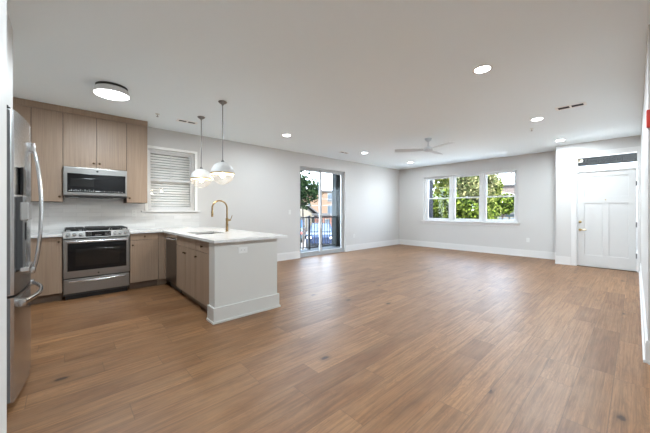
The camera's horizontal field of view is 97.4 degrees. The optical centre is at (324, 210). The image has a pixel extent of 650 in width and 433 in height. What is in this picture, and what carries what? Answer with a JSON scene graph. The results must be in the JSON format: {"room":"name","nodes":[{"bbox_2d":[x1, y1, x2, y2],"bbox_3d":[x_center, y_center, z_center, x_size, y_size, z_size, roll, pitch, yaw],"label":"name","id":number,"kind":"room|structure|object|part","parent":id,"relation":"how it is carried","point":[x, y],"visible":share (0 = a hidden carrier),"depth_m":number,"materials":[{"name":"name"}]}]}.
{"room":"open-plan kitchen living room","nodes":[
{"label":"open-plan kitchen living room","id":0,"kind":"room"},
{"bbox_2d":[0,0,6,432],"bbox_3d":[-1.236,-0.143,0.304,1.191,2.766,0.120,0,0,-43],"label":"wall","id":1,"kind":"structure","parent":0,"point":[3,3],"depth_m":0.71,"materials":[{"name":"paint"}]},
{"bbox_2d":[7,12,12,108],"bbox_3d":[-2.054,-0.143,1.270,0.691,2.766,2.410,0,0,-43],"label":"wall","id":2,"kind":"structure","parent":0,"point":[9,27],"depth_m":2.24,"materials":[{"name":"paint"}]},
{"bbox_2d":[31,127,398,291],"bbox_3d":[-1.068,-0.143,7.197,10.560,2.766,0.212,0,0,-43],"label":"wall","id":3,"kind":"structure","parent":0,"point":[263,189],"depth_m":6.53,"materials":[{"name":"paint"}]},
{"bbox_2d":[13,104,62,201],"bbox_3d":[-4.224,-0.770,3.906,0.938,1.290,0.365,0,0,-43],"label":"upper cabinet","id":4,"kind":"object","parent":3,"relation":"attached to","point":[46,126],"visible":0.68,"depth_m":4.00,"materials":[{"name":"brown wood"}]},
{"bbox_3d":[-4.134,-0.770,3.793,0.314,1.284,0.019,0,0,-43],"label":"door","id":5,"kind":"part","parent":4,"relation":"part of","materials":[{"name":"brown wood"}]},
{"bbox_3d":[-3.898,-0.770,4.009,0.314,1.284,0.019,0,0,-43],"label":"door","id":6,"kind":"part","parent":4,"relation":"part of","materials":[{"name":"brown wood"}]},
{"bbox_2d":[13,97,147,126],"bbox_3d":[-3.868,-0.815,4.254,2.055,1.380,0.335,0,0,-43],"label":"valance","id":7,"kind":"object","parent":4,"relation":"attached to","point":[18,101],"visible":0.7,"depth_m":4.21,"materials":[{"name":"brown wood"}]},
{"bbox_2d":[63,113,125,170],"bbox_3d":[-3.598,-1.028,4.481,0.758,0.775,0.365,0,0,-43],"label":"upper cabinet","id":8,"kind":"object","parent":3,"relation":"attached to","point":[88,142],"visible":0.98,"depth_m":4.34,"materials":[{"name":"brown wood"}]},
{"bbox_3d":[-3.640,-1.028,4.246,0.374,0.769,0.019,0,0,-43],"label":"door","id":9,"kind":"part","parent":8,"relation":"part of","materials":[{"name":"brown wood"}]},
{"bbox_2d":[63,166,126,198],"bbox_3d":[-3.584,-0.411,4.466,0.754,0.442,0.407,0,0,-43],"label":"microwave","id":10,"kind":"object","parent":8,"relation":"attached to","point":[78,182],"visible":1,"depth_m":4.30,"materials":[{"name":"silver metal"}]},
{"bbox_3d":[-3.443,-0.405,4.327,0.690,0.275,0.007,0,0,-43],"label":"glass","id":11,"kind":"part","parent":10,"relation":"part of","materials":[{"name":"black glass"}]},
{"bbox_3d":[-3.360,-1.028,4.503,0.374,0.769,0.019,0,0,-43],"label":"door","id":12,"kind":"part","parent":8,"relation":"part of","materials":[{"name":"brown wood"}]},
{"bbox_2d":[132,210,136,215],"bbox_3d":[-3.325,0.045,4.975,0.070,0.115,0.009,0,0,-43],"label":"wall outlet","id":13,"kind":"object","parent":3,"relation":"attached to","point":[134,212],"visible":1,"depth_m":4.97,"materials":[{"name":"white plastic"}]},
{"bbox_2d":[123,123,146,202],"bbox_3d":[-3.209,-0.770,4.838,0.293,1.290,0.365,0,0,-43],"label":"upper cabinet","id":14,"kind":"object","parent":3,"relation":"attached to","point":[136,135],"visible":1,"depth_m":4.72,"materials":[{"name":"brown wood"}]},
{"bbox_2d":[141,211,199,211],"bbox_3d":[-2.899,0.014,5.405,1.000,0.026,0.125,0,0,-43],"label":"trim","id":15,"kind":"structure","parent":3,"relation":"attached to","point":[141,211],"depth_m":5.33,"materials":[{"name":"paint"}]},
{"bbox_2d":[148,148,193,210],"bbox_3d":[-2.944,-0.560,5.462,0.810,1.130,0.092,0,0,-43],"label":"window","id":16,"kind":"structure","parent":3,"relation":"in","point":[191,156],"depth_m":5.47,"materials":[{"name":"white plastic"}]},
{"bbox_2d":[151,153,189,206],"bbox_3d":[-3.003,-0.558,5.527,0.800,1.123,0.047,0,0,-43],"label":"window blind","id":17,"kind":"object","parent":16,"relation":"attached to","point":[163,194],"visible":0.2,"depth_m":5.52,"materials":[{"name":"white plastic"}]},
{"bbox_3d":[-2.959,-0.822,5.479,0.750,0.547,0.026,0,0,-43],"label":"sash","id":18,"kind":"part","parent":16,"relation":"part of","materials":[{"name":"white plastic"}]},
{"bbox_3d":[-2.938,-0.304,5.456,0.750,0.559,0.028,0,0,-43],"label":"sash","id":19,"kind":"part","parent":16,"relation":"part of","materials":[{"name":"white plastic"}]},
{"bbox_2d":[145,145,196,210],"bbox_3d":[-2.881,-0.583,5.393,0.900,1.175,0.018,0,0,-43],"label":"trim","id":20,"kind":"structure","parent":3,"relation":"attached to","point":[148,146],"depth_m":5.40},
{"bbox_2d":[300,166,344,257],"bbox_3d":[-0.089,0.037,8.097,1.720,2.405,0.150,0,0,-43],"label":"door","id":21,"kind":"structure","parent":3,"relation":"in","point":[320,251],"depth_m":8.10,"materials":[{"name":"grey metal"}]},
{"bbox_3d":[-0.415,0.037,7.835,0.816,2.335,0.036,0,0,-43],"label":"panel","id":22,"kind":"part","parent":21,"relation":"part of","materials":[{"name":"clear glass"}]},
{"bbox_3d":[0.189,0.037,8.337,0.916,2.335,0.036,0,0,-43],"label":"panel","id":23,"kind":"part","parent":21,"relation":"part of","materials":[{"name":"clear glass"}]},
{"bbox_2d":[277,239,398,260],"bbox_3d":[0.136,1.147,8.155,7.090,0.186,0.029,0,0,-43],"label":"baseboard","id":24,"kind":"structure","parent":3,"relation":"attached to","point":[289,255],"depth_m":8.92,"materials":[{"name":"paint"}]},
{"bbox_2d":[209,239,276,307],"bbox_3d":[-1.862,0.798,4.440,0.807,0.884,2.800,0,0,-43],"label":"wall","id":25,"kind":"structure","parent":0,"point":[234,277],"depth_m":3.35,"materials":[{"name":"paint"}]},
{"bbox_2d":[130,227,287,242],"bbox_3d":[-1.963,0.341,4.308,1.406,0.030,2.832,0,0,-43],"label":"countertop","id":26,"kind":"structure","parent":25,"relation":"on","point":[232,235],"depth_m":4.02,"materials":[{"name":"stone"}]},
{"bbox_2d":[211,200,232,231],"bbox_3d":[-1.590,0.082,4.402,0.327,0.488,0.052,0,0,-43],"label":"faucet","id":27,"kind":"object","parent":26,"relation":"on","point":[227,219],"visible":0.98,"depth_m":4.44,"materials":[{"name":"gold metal"}]},
{"bbox_2d":[238,247,246,252],"bbox_3d":[-0.965,0.465,3.358,0.115,0.070,0.009,0,0,-43],"label":"wall outlet","id":28,"kind":"object","parent":25,"relation":"attached to","point":[240,249],"visible":1,"depth_m":3.35,"materials":[{"name":"white plastic"}]},
{"bbox_2d":[206,293,280,324],"bbox_3d":[-1.842,1.155,4.420,0.873,0.170,2.817,0,0,-43],"label":"baseboard","id":29,"kind":"structure","parent":25,"relation":"attached to","point":[225,313],"depth_m":3.32,"materials":[{"name":"paint"}]},
{"bbox_2d":[300,246,339,252],"bbox_3d":[-0.831,1.365,8.373,5.100,0.190,1.180,0,0,-43],"label":"floor","id":30,"kind":"structure","parent":0,"point":[329,247],"depth_m":9.54,"materials":[{"name":"concrete"}]},
{"bbox_2d":[300,216,334,249],"bbox_3d":[-1.307,0.718,8.574,4.470,1.105,0.070,0,0,-43],"label":"balcony railing","id":31,"kind":"object","parent":30,"relation":"on","point":[308,247],"visible":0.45,"depth_m":9.37,"materials":[{"name":"black metal"}]},
{"bbox_3d":[-0.523,0.718,9.294,0.070,1.105,0.070,0,0,-43],"label":"post","id":32,"kind":"part","parent":31,"relation":"part of","materials":[{"name":"black metal"}]},
{"bbox_3d":[-1.307,0.220,8.574,4.470,0.040,0.040,0,0,-43],"label":"rail","id":33,"kind":"part","parent":31,"relation":"part of","materials":[{"name":"black metal"}]},
{"bbox_3d":[-1.307,1.195,8.574,4.470,0.030,0.030,0,0,-43],"label":"rail","id":34,"kind":"part","parent":31,"relation":"part of","materials":[{"name":"black metal"}]},
{"bbox_2d":[332,174,339,246],"bbox_3d":[0.403,-0.118,10.184,0.228,2.776,0.220,0,0,-43],"label":"column","id":35,"kind":"structure","parent":30,"relation":"on","point":[335,178],"depth_m":10.09,"materials":[{"name":"grey"}]},
{"bbox_2d":[7,244,649,432],"bbox_3d":[1.381,1.340,4.410,10.800,0.200,7.630,0,0,-43],"label":"floor","id":36,"kind":"structure","parent":0,"point":[399,338],"depth_m":2.46,"materials":[{"name":"brown wood"}]},
{"bbox_2d":[7,105,43,403],"bbox_3d":[-2.456,0.292,1.877,0.861,1.896,0.893,0,0,-43],"label":"refrigerator","id":37,"kind":"object","parent":36,"relation":"on","point":[20,148],"visible":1,"depth_m":1.83,"materials":[{"name":"silver metal"}]},
{"bbox_3d":[-1.951,0.863,1.737,0.048,0.635,0.004,0,0,-43],"label":"edge trim","id":38,"kind":"part","parent":37,"relation":"part of","materials":[{"name":"grey metal"}]},
{"bbox_3d":[-1.951,-0.050,1.737,0.048,1.140,0.004,0,0,-43],"label":"edge trim","id":39,"kind":"part","parent":37,"relation":"part of","materials":[{"name":"grey metal"}]},
{"bbox_3d":[-2.081,-0.050,1.919,0.110,1.150,0.442,0,0,-43],"label":"door","id":40,"kind":"part","parent":37,"relation":"part of","materials":[{"name":"metal"}]},
{"bbox_3d":[-2.232,0.863,2.084,0.110,0.645,0.890,0,0,-43],"label":"freezer drawer","id":41,"kind":"part","parent":37,"relation":"part of","materials":[{"name":"metal"}]},
{"bbox_2d":[20,202,31,220],"bbox_3d":[-2.025,0.005,1.935,0.040,0.120,0.280,0,0,-43],"label":"water dispenser","id":42,"kind":"object","parent":37,"relation":"attached to","point":[25,207],"depth_m":1.84,"materials":[{"name":"metal"}]},
{"bbox_3d":[-2.178,0.595,2.134,0.103,0.046,0.750,0,0,-43],"label":"handle","id":43,"kind":"part","parent":37,"relation":"part of","materials":[{"name":"metal"}]},
{"bbox_3d":[-2.384,-0.050,2.249,0.110,1.150,0.442,0,0,-43],"label":"door","id":44,"kind":"part","parent":37,"relation":"part of","materials":[{"name":"metal"}]},
{"bbox_3d":[-2.138,-0.018,2.110,0.076,0.955,0.032,0,0,-43],"label":"handle","id":45,"kind":"part","parent":37,"relation":"part of","materials":[{"name":"metal"}]},
{"bbox_3d":[-2.198,-0.018,2.176,0.076,0.955,0.032,0,0,-43],"label":"handle","id":46,"kind":"part","parent":37,"relation":"part of","materials":[{"name":"metal"}]},
{"bbox_2d":[31,237,61,304],"bbox_3d":[-4.149,0.800,3.785,0.984,0.880,0.645,0,0,-43],"label":"base cabinet","id":47,"kind":"object","parent":36,"relation":"on","point":[48,272],"visible":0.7,"depth_m":3.81,"materials":[{"name":"brown wood"}]},
{"bbox_2d":[31,232,62,237],"bbox_3d":[-4.151,0.341,3.779,0.996,0.030,0.652,0,0,-43],"label":"countertop","id":48,"kind":"structure","parent":47,"relation":"on","point":[47,234],"depth_m":3.88,"materials":[{"name":"stone"}]},
{"bbox_2d":[63,226,129,299],"bbox_3d":[-3.478,0.742,4.351,0.756,0.996,0.716,0,0,-43],"label":"stove","id":49,"kind":"object","parent":36,"relation":"on","point":[96,259],"visible":1,"depth_m":4.12,"materials":[{"name":"silver metal"}]},
{"bbox_2d":[63,226,127,231],"bbox_3d":[-3.515,0.280,4.390,0.756,0.071,0.608,0,0,-43],"label":"cooktop","id":50,"kind":"object","parent":49,"relation":"in","point":[87,228],"depth_m":4.22,"materials":[{"name":"metal"}]},
{"bbox_3d":[-3.292,0.668,4.148,0.752,0.533,0.040,0,0,-43],"label":"oven door","id":51,"kind":"part","parent":49,"relation":"part of","materials":[{"name":"silver metal"}]},
{"bbox_3d":[-3.296,1.052,4.152,0.752,0.195,0.028,0,0,-43],"label":"drawer","id":52,"kind":"part","parent":49,"relation":"part of","materials":[{"name":"silver metal"}]},
{"bbox_3d":[-3.300,0.337,4.157,0.756,0.090,0.085,0,0,-43],"label":"control panel","id":53,"kind":"part","parent":49,"relation":"part of","materials":[{"name":"silver metal"}]},
{"bbox_3d":[-3.283,0.993,4.138,0.640,0.022,0.020,0,0,-43],"label":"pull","id":54,"kind":"part","parent":49,"relation":"part of","materials":[{"name":"metal"}]},
{"bbox_3d":[-3.257,0.432,4.110,0.680,0.025,0.063,0,0,-43],"label":"handle","id":55,"kind":"part","parent":49,"relation":"part of","materials":[{"name":"metal"}]},
{"bbox_2d":[129,232,157,288],"bbox_3d":[-3.076,0.800,4.771,0.388,0.880,0.645,0,0,-43],"label":"base cabinet","id":56,"kind":"object","parent":36,"relation":"on","point":[143,271],"visible":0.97,"depth_m":4.55,"materials":[{"name":"brown wood"}]},
{"bbox_3d":[-2.883,0.413,4.561,0.384,0.097,0.019,0,0,-43],"label":"drawer","id":57,"kind":"part","parent":56,"relation":"part of","materials":[{"name":"brown wood"}]},
{"bbox_2d":[157,232,166,284],"bbox_3d":[-2.688,0.801,4.744,0.143,0.878,0.175,0,0,-43],"label":"cabinet filler","id":58,"kind":"object","parent":36,"relation":"on","point":[162,279],"visible":0.55,"depth_m":4.72,"materials":[{"name":"brown wood"}]},
{"bbox_2d":[164,233,181,292],"bbox_3d":[-2.197,0.804,4.656,0.679,0.872,0.608,0,0,-43],"label":"dishwasher","id":59,"kind":"object","parent":36,"relation":"on","point":[171,240],"visible":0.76,"depth_m":4.44,"materials":[{"name":"silver metal"}]},
{"bbox_3d":[-2.398,0.787,4.471,0.026,0.675,0.606,0,0,-43],"label":"door","id":60,"kind":"part","parent":59,"relation":"part of","materials":[{"name":"silver metal"}]},
{"bbox_3d":[-2.353,1.190,4.512,0.015,0.100,0.606,0,0,-43],"label":"kick plate","id":61,"kind":"part","parent":59,"relation":"part of","materials":[{"name":"black metal"}]},
{"bbox_2d":[177,233,204,306],"bbox_3d":[-1.696,0.800,4.131,0.664,0.880,0.828,0,0,-43],"label":"base cabinet","id":62,"kind":"object","parent":36,"relation":"on","point":[186,247],"visible":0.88,"depth_m":3.89,"materials":[{"name":"brown wood"}]},
{"bbox_3d":[-2.053,0.818,4.085,0.019,0.619,0.409,0,0,-43],"label":"door","id":63,"kind":"part","parent":62,"relation":"part of","materials":[{"name":"brown wood"}]},
{"bbox_3d":[-1.773,0.818,3.779,0.019,0.619,0.409,0,0,-43],"label":"door","id":64,"kind":"part","parent":62,"relation":"part of","materials":[{"name":"brown wood"}]},
{"bbox_2d":[194,240,208,309],"bbox_3d":[-1.253,0.800,3.648,0.664,0.880,0.478,0,0,-43],"label":"base cabinet","id":65,"kind":"object","parent":36,"relation":"on","point":[202,247],"visible":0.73,"depth_m":3.44,"materials":[{"name":"brown wood"}]},
{"bbox_3d":[-1.470,0.433,3.449,0.019,0.137,0.474,0,0,-43],"label":"drawer","id":66,"kind":"part","parent":65,"relation":"part of","materials":[{"name":"brown wood"}]},
{"bbox_3d":[-1.470,0.818,3.449,0.019,0.619,0.474,0,0,-43],"label":"door","id":67,"kind":"part","parent":65,"relation":"part of","materials":[{"name":"brown wood"}]},
{"bbox_2d":[7,0,649,169],"bbox_3d":[1.170,-1.656,5.010,11.300,0.300,8.800,0,0,-43],"label":"ceiling","id":68,"kind":"structure","parent":0,"point":[378,78],"depth_m":3.07,"materials":[{"name":"paint"}]},
{"bbox_2d":[93,81,129,100],"bbox_3d":[-2.597,-1.452,3.480,0.364,0.109,0.364,0,0,-43],"label":"ceiling light","id":69,"kind":"object","parent":68,"relation":"attached to","point":[105,89],"visible":1,"depth_m":3.39,"materials":[{"name":"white plastic"}]},
{"bbox_2d":[93,89,128,100],"bbox_3d":[-2.597,-1.409,3.480,0.351,0.024,0.351,0,0,-43],"label":"diffuser","id":70,"kind":"object","parent":69,"relation":"attached to","point":[112,94],"depth_m":3.44,"materials":[{"name":"white plastic"}]},
{"bbox_2d":[176,119,197,124],"bbox_3d":[-2.334,-1.502,4.835,0.320,0.008,0.140,0,0,-43],"label":"ceiling vent","id":71,"kind":"object","parent":68,"relation":"in","point":[178,120],"visible":1,"depth_m":4.82,"materials":[{"name":"white metal"}]},
{"bbox_2d":[190,116,211,187],"bbox_3d":[-1.991,-0.931,4.593,0.322,1.150,0.322,0,0,-43],"label":"pendant light","id":72,"kind":"object","parent":68,"relation":"hanging from","point":[201,174],"visible":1,"depth_m":4.54,"materials":[{"name":"silver metal"}]},
{"bbox_3d":[-1.991,-1.062,4.593,0.048,0.788,0.048,0,0,-43],"label":"stem","id":73,"kind":"part","parent":72,"relation":"part of","materials":[{"name":"silver metal"}]},
{"bbox_3d":[-1.991,-0.591,4.593,0.316,0.158,0.316,0,0,-43],"label":"lamp shade","id":74,"kind":"part","parent":72,"relation":"part of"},
{"bbox_2d":[210,100,234,184],"bbox_3d":[-1.416,-0.931,3.953,0.322,1.150,0.322,0,0,30],"label":"pendant light","id":75,"kind":"object","parent":68,"relation":"hanging from","point":[222,168],"visible":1,"depth_m":3.90,"materials":[{"name":"silver metal"}]},
{"bbox_3d":[-1.416,-1.062,3.953,0.048,0.788,0.048,0,0,30],"label":"stem","id":76,"kind":"part","parent":75,"relation":"part of","materials":[{"name":"silver metal"}]},
{"bbox_3d":[-1.416,-0.591,3.953,0.316,0.158,0.316,0,0,30],"label":"lamp shade","id":77,"kind":"part","parent":75,"relation":"part of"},
{"bbox_2d":[395,138,453,154],"bbox_3d":[2.264,-1.369,6.033,1.132,0.275,1.239,0,0,-43],"label":"ceiling fan","id":78,"kind":"object","parent":68,"relation":"hanging from","point":[428,148],"visible":1,"depth_m":5.98,"materials":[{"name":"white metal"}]},
{"bbox_3d":[1.788,-1.274,6.052,0.600,0.031,0.170,0,0,12],"label":"blade","id":79,"kind":"part","parent":78,"relation":"part of","materials":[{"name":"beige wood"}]},
{"bbox_3d":[2.277,-1.274,5.612,0.170,0.031,0.600,0,0,-18],"label":"blade","id":80,"kind":"part","parent":78,"relation":"part of","materials":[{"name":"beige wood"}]},
{"bbox_2d":[473,65,492,73],"bbox_3d":[1.676,-1.502,3.039,0.188,0.009,0.188,0,0,-43],"label":"recessed light","id":81,"kind":"object","parent":68,"relation":"in","point":[484,68],"visible":1,"depth_m":3.04,"materials":[{"name":"white plastic"}]},
{"bbox_2d":[530,117,543,120],"bbox_3d":[3.492,-1.502,4.699,0.188,0.009,0.188,0,0,-43],"label":"recessed light","id":82,"kind":"object","parent":68,"relation":"in","point":[538,118],"visible":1,"depth_m":4.70,"materials":[{"name":"white plastic"}]},
{"bbox_2d":[554,102,586,110],"bbox_3d":[3.545,-1.502,4.123,0.160,0.008,0.340,0,0,-43],"label":"ceiling vent","id":83,"kind":"object","parent":68,"relation":"in","point":[581,103],"visible":1,"depth_m":4.11,"materials":[{"name":"white metal"}]},
{"bbox_2d":[399,151,555,251],"bbox_3d":[4.388,-0.143,8.913,0.200,2.766,4.664,0,0,-43],"label":"wall","id":84,"kind":"structure","parent":0,"point":[536,171],"depth_m":8.09,"materials":[{"name":"paint"}]},
{"bbox_2d":[426,176,449,220],"bbox_3d":[3.811,-0.398,9.570,0.092,1.455,0.836,0,0,-43],"label":"window","id":85,"kind":"structure","parent":84,"relation":"in","point":[442,177],"depth_m":9.62,"materials":[{"name":"white plastic"}]},
{"bbox_3d":[3.805,-0.061,9.565,0.028,0.723,0.776,0,0,-43],"label":"sash","id":86,"kind":"part","parent":85,"relation":"part of","materials":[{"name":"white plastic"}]},
{"bbox_3d":[3.828,-0.741,9.586,0.026,0.708,0.776,0,0,-43],"label":"sash","id":87,"kind":"part","parent":85,"relation":"part of","materials":[{"name":"white plastic"}]},
{"bbox_2d":[453,173,480,220],"bbox_3d":[4.428,-0.398,8.898,0.092,1.455,0.836,0,0,-43],"label":"window","id":88,"kind":"structure","parent":84,"relation":"in","point":[476,174],"depth_m":8.95,"materials":[{"name":"white plastic"}]},
{"bbox_3d":[4.422,-0.061,8.892,0.028,0.723,0.776,0,0,-43],"label":"sash","id":89,"kind":"part","parent":88,"relation":"part of","materials":[{"name":"white plastic"}]},
{"bbox_3d":[4.445,-0.741,8.913,0.026,0.708,0.776,0,0,-43],"label":"sash","id":90,"kind":"part","parent":88,"relation":"part of","materials":[{"name":"white plastic"}]},
{"bbox_2d":[421,220,519,226],"bbox_3d":[4.348,0.386,8.838,0.150,0.108,2.880,0,0,-43],"label":"trim","id":91,"kind":"structure","parent":84,"relation":"attached to","point":[515,224],"depth_m":8.63,"materials":[{"name":"paint"}]},
{"bbox_2d":[425,170,517,222],"bbox_3d":[4.418,-0.393,8.902,0.100,1.465,2.760,0,0,-43],"label":"trim","id":92,"kind":"structure","parent":84,"relation":"attached to","point":[482,174],"depth_m":9.18,"materials":[{"name":"white plastic"}]},
{"bbox_2d":[399,239,555,259],"bbox_3d":[4.304,1.147,8.836,0.028,0.185,4.664,0,0,-43],"label":"baseboard","id":93,"kind":"structure","parent":84,"relation":"attached to","point":[495,250],"depth_m":8.40,"materials":[{"name":"paint"}]},
{"bbox_2d":[484,170,516,221],"bbox_3d":[5.045,-0.398,8.225,0.092,1.455,0.836,0,0,-43],"label":"window","id":94,"kind":"structure","parent":84,"relation":"in","point":[509,171],"depth_m":8.22,"materials":[{"name":"white plastic"}]},
{"bbox_3d":[5.040,-0.061,8.220,0.028,0.723,0.776,0,0,-43],"label":"sash","id":95,"kind":"part","parent":94,"relation":"part of","materials":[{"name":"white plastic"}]},
{"bbox_3d":[5.063,-0.741,8.241,0.026,0.708,0.776,0,0,-43],"label":"sash","id":96,"kind":"part","parent":94,"relation":"part of","materials":[{"name":"white plastic"}]},
{"bbox_2d":[556,135,640,256],"bbox_3d":[6.207,-0.143,6.444,0.860,2.766,1.433,0,0,-43],"label":"wall","id":97,"kind":"structure","parent":0,"point":[563,152],"depth_m":6.54,"materials":[{"name":"paint"}]},
{"bbox_2d":[555,256,570,264],"bbox_3d":[5.480,1.147,6.579,0.028,0.185,0.280,0,0,-43],"label":"baseboard","id":98,"kind":"structure","parent":97,"relation":"attached to","point":[564,260],"depth_m":6.57,"materials":[{"name":"paint"}]},
{"bbox_2d":[571,146,640,271],"bbox_3d":[5.941,-0.022,6.084,0.018,2.525,1.062,0,0,-43],"label":"trim","id":99,"kind":"structure","parent":97,"relation":"attached to","point":[637,148],"depth_m":6.30,"materials":[{"name":"paint"}]},
{"bbox_2d":[576,151,637,271],"bbox_3d":[6.006,0.020,6.111,0.166,2.440,0.940,0,0,-43],"label":"door","id":100,"kind":"structure","parent":97,"relation":"in","point":[606,199],"depth_m":6.08,"materials":[{"name":"paint"}]},
{"bbox_2d":[578,153,636,166],"bbox_3d":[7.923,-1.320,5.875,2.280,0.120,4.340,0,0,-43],"label":"transom window","id":101,"kind":"structure","parent":0,"point":[629,157],"depth_m":7.05,"materials":[{"name":"glass"}]},
{"bbox_2d":[641,25,649,340],"bbox_3d":[4.509,-0.143,3.960,5.000,2.766,0.130,0,0,-43],"label":"wall","id":102,"kind":"structure","parent":0,"point":[645,132],"depth_m":2.69,"materials":[{"name":"paint"}]},
{"bbox_2d":[639,263,649,364],"bbox_3d":[4.896,1.147,3.518,5.028,0.186,1.362,0,0,-43],"label":"baseboard","id":103,"kind":"structure","parent":102,"relation":"attached to","point":[645,343],"depth_m":2.77,"materials":[{"name":"paint"}]},
{"bbox_2d":[646,110,649,127],"bbox_3d":[2.635,-0.735,2.246,0.080,0.140,0.144,0,0,-43],"label":"fire alarm","id":104,"kind":"object","parent":102,"relation":"attached to","point":[647,111],"visible":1,"depth_m":2.28,"materials":[{"name":"red plastic"}]},
{"label":"outside","id":105,"kind":"structure","parent":0,"visible":0},
{"bbox_2d":[301,238,330,249],"bbox_3d":[1.510,2.390,35.323,130.000,0.200,130.000,0,0,-43],"label":"ground","id":106,"kind":"structure","parent":105,"point":[316,244],"depth_m":19.23,"materials":[{"name":"concrete"}]},
{"bbox_2d":[301,226,305,241],"bbox_3d":[-2.389,1.565,21.985,1.784,1.450,4.410,0,0,0],"label":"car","id":107,"kind":"object","parent":106,"relation":"on","point":[304,226],"visible":0.11,"depth_m":21.27,"materials":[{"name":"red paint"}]},
{"bbox_2d":[300,206,318,226],"bbox_3d":[-3.284,0.677,28.105,4.400,3.226,3.600,0,0,-43],"label":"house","id":108,"kind":"structure","parent":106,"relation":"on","point":[310,210],"depth_m":27.55,"materials":[{"name":"beige paint"}]},
{"bbox_2d":[300,170,323,249],"bbox_3d":[-0.913,0.123,13.062,2.191,4.335,1.588,0,0,-43],"label":"tree","id":109,"kind":"object","parent":106,"relation":"on","point":[311,192],"visible":0.59,"depth_m":12.77,"materials":[{"name":"green plant"}]},
{"bbox_2d":[303,190,331,212],"bbox_3d":[-2.424,-0.120,38.499,19.800,4.820,8.300,0,0,-43],"label":"apartment building","id":110,"kind":"structure","parent":106,"relation":"on","point":[327,194],"depth_m":35.31,"materials":[{"name":"orange brick"}]},
{"bbox_3d":[0.683,-0.110,35.854,0.900,1.100,0.020,0,0,-43],"label":"pane","id":111,"kind":"part","parent":110,"relation":"part of","materials":[{"name":"glass"}]},
{"bbox_2d":[310,223,331,245],"bbox_3d":[-0.266,1.565,19.015,1.784,1.450,4.410,0,0,0],"label":"car","id":112,"kind":"object","parent":106,"relation":"on","point":[316,224],"visible":0.35,"depth_m":17.36,"materials":[{"name":"blue paint"}]},
{"bbox_2d":[312,213,331,226],"bbox_3d":[-0.217,1.280,27.442,1.500,2.020,1.500,0,0,-43],"label":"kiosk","id":113,"kind":"object","parent":106,"relation":"on","point":[313,214],"visible":0.38,"depth_m":27.05,"materials":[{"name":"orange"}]},
{"bbox_2d":[497,212,513,219],"bbox_3d":[13.318,1.165,19.680,2.800,2.250,2.250,0,0,-43],"label":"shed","id":114,"kind":"object","parent":106,"relation":"on","point":[510,216],"visible":0.12,"depth_m":18.99,"materials":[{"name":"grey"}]},
{"bbox_2d":[502,184,514,192],"bbox_3d":[25.876,-0.445,36.116,8.300,5.470,7.500,0,0,-43],"label":"house","id":115,"kind":"structure","parent":106,"relation":"on","point":[510,188],"depth_m":34.27,"materials":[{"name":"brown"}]},
{"bbox_3d":[13.901,2.275,9.774,14.300,0.030,19.600,0,0,-43],"label":"patio","id":116,"kind":"object","parent":106,"relation":"on","visible":0},
{"bbox_2d":[429,180,433,217],"bbox_3d":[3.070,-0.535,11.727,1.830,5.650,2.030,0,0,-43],"label":"brick building","id":117,"kind":"structure","parent":116,"relation":"on","point":[430,181],"depth_m":11.48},
{"bbox_2d":[433,187,457,220],"bbox_3d":[5.511,0.595,13.393,1.767,3.393,1.546,0,0,-43],"label":"shrub","id":118,"kind":"object","parent":116,"relation":"on","point":[438,211],"visible":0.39,"depth_m":12.93,"materials":[{"name":"green plant"}]},
{"bbox_2d":[433,178,468,197],"bbox_3d":[7.575,-0.391,16.982,2.706,5.363,2.805,0,0,37],"label":"tree","id":119,"kind":"object","parent":116,"relation":"on","point":[438,187],"visible":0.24,"depth_m":16.67,"materials":[{"name":"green plant"}]},
{"bbox_2d":[441,194,501,221],"bbox_3d":[6.526,0.747,13.025,2.632,3.090,2.372,0,0,14],"label":"shrub","id":120,"kind":"object","parent":116,"relation":"on","point":[465,209],"visible":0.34,"depth_m":12.53,"materials":[{"name":"green plant"}]},
{"bbox_2d":[443,174,501,206],"bbox_3d":[8.157,-0.058,15.839,2.820,4.698,2.562,0,0,-18],"label":"tree","id":121,"kind":"object","parent":116,"relation":"on","point":[470,187],"visible":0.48,"depth_m":15.25,"materials":[{"name":"green plant"}]},
{"bbox_2d":[478,197,502,221],"bbox_3d":[7.125,0.808,12.583,1.114,2.968,1.104,0,0,-16],"label":"shrub","id":122,"kind":"object","parent":116,"relation":"on","point":[491,201],"visible":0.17,"depth_m":12.30,"materials":[{"name":"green plant"}]},
{"bbox_2d":[490,174,503,195],"bbox_3d":[10.072,-0.057,17.510,1.580,4.696,1.628,0,0,27],"label":"tree","id":123,"kind":"object","parent":116,"relation":"on","point":[498,190],"visible":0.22,"depth_m":17.04,"materials":[{"name":"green plant"}]},
{"bbox_2d":[488,193,513,218],"bbox_3d":[9.479,0.679,15.128,1.995,3.224,2.276,0,0,-43],"label":"tree","id":124,"kind":"object","parent":116,"relation":"on","point":[506,203],"visible":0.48,"depth_m":14.60,"materials":[{"name":"green plant"}]}
]}

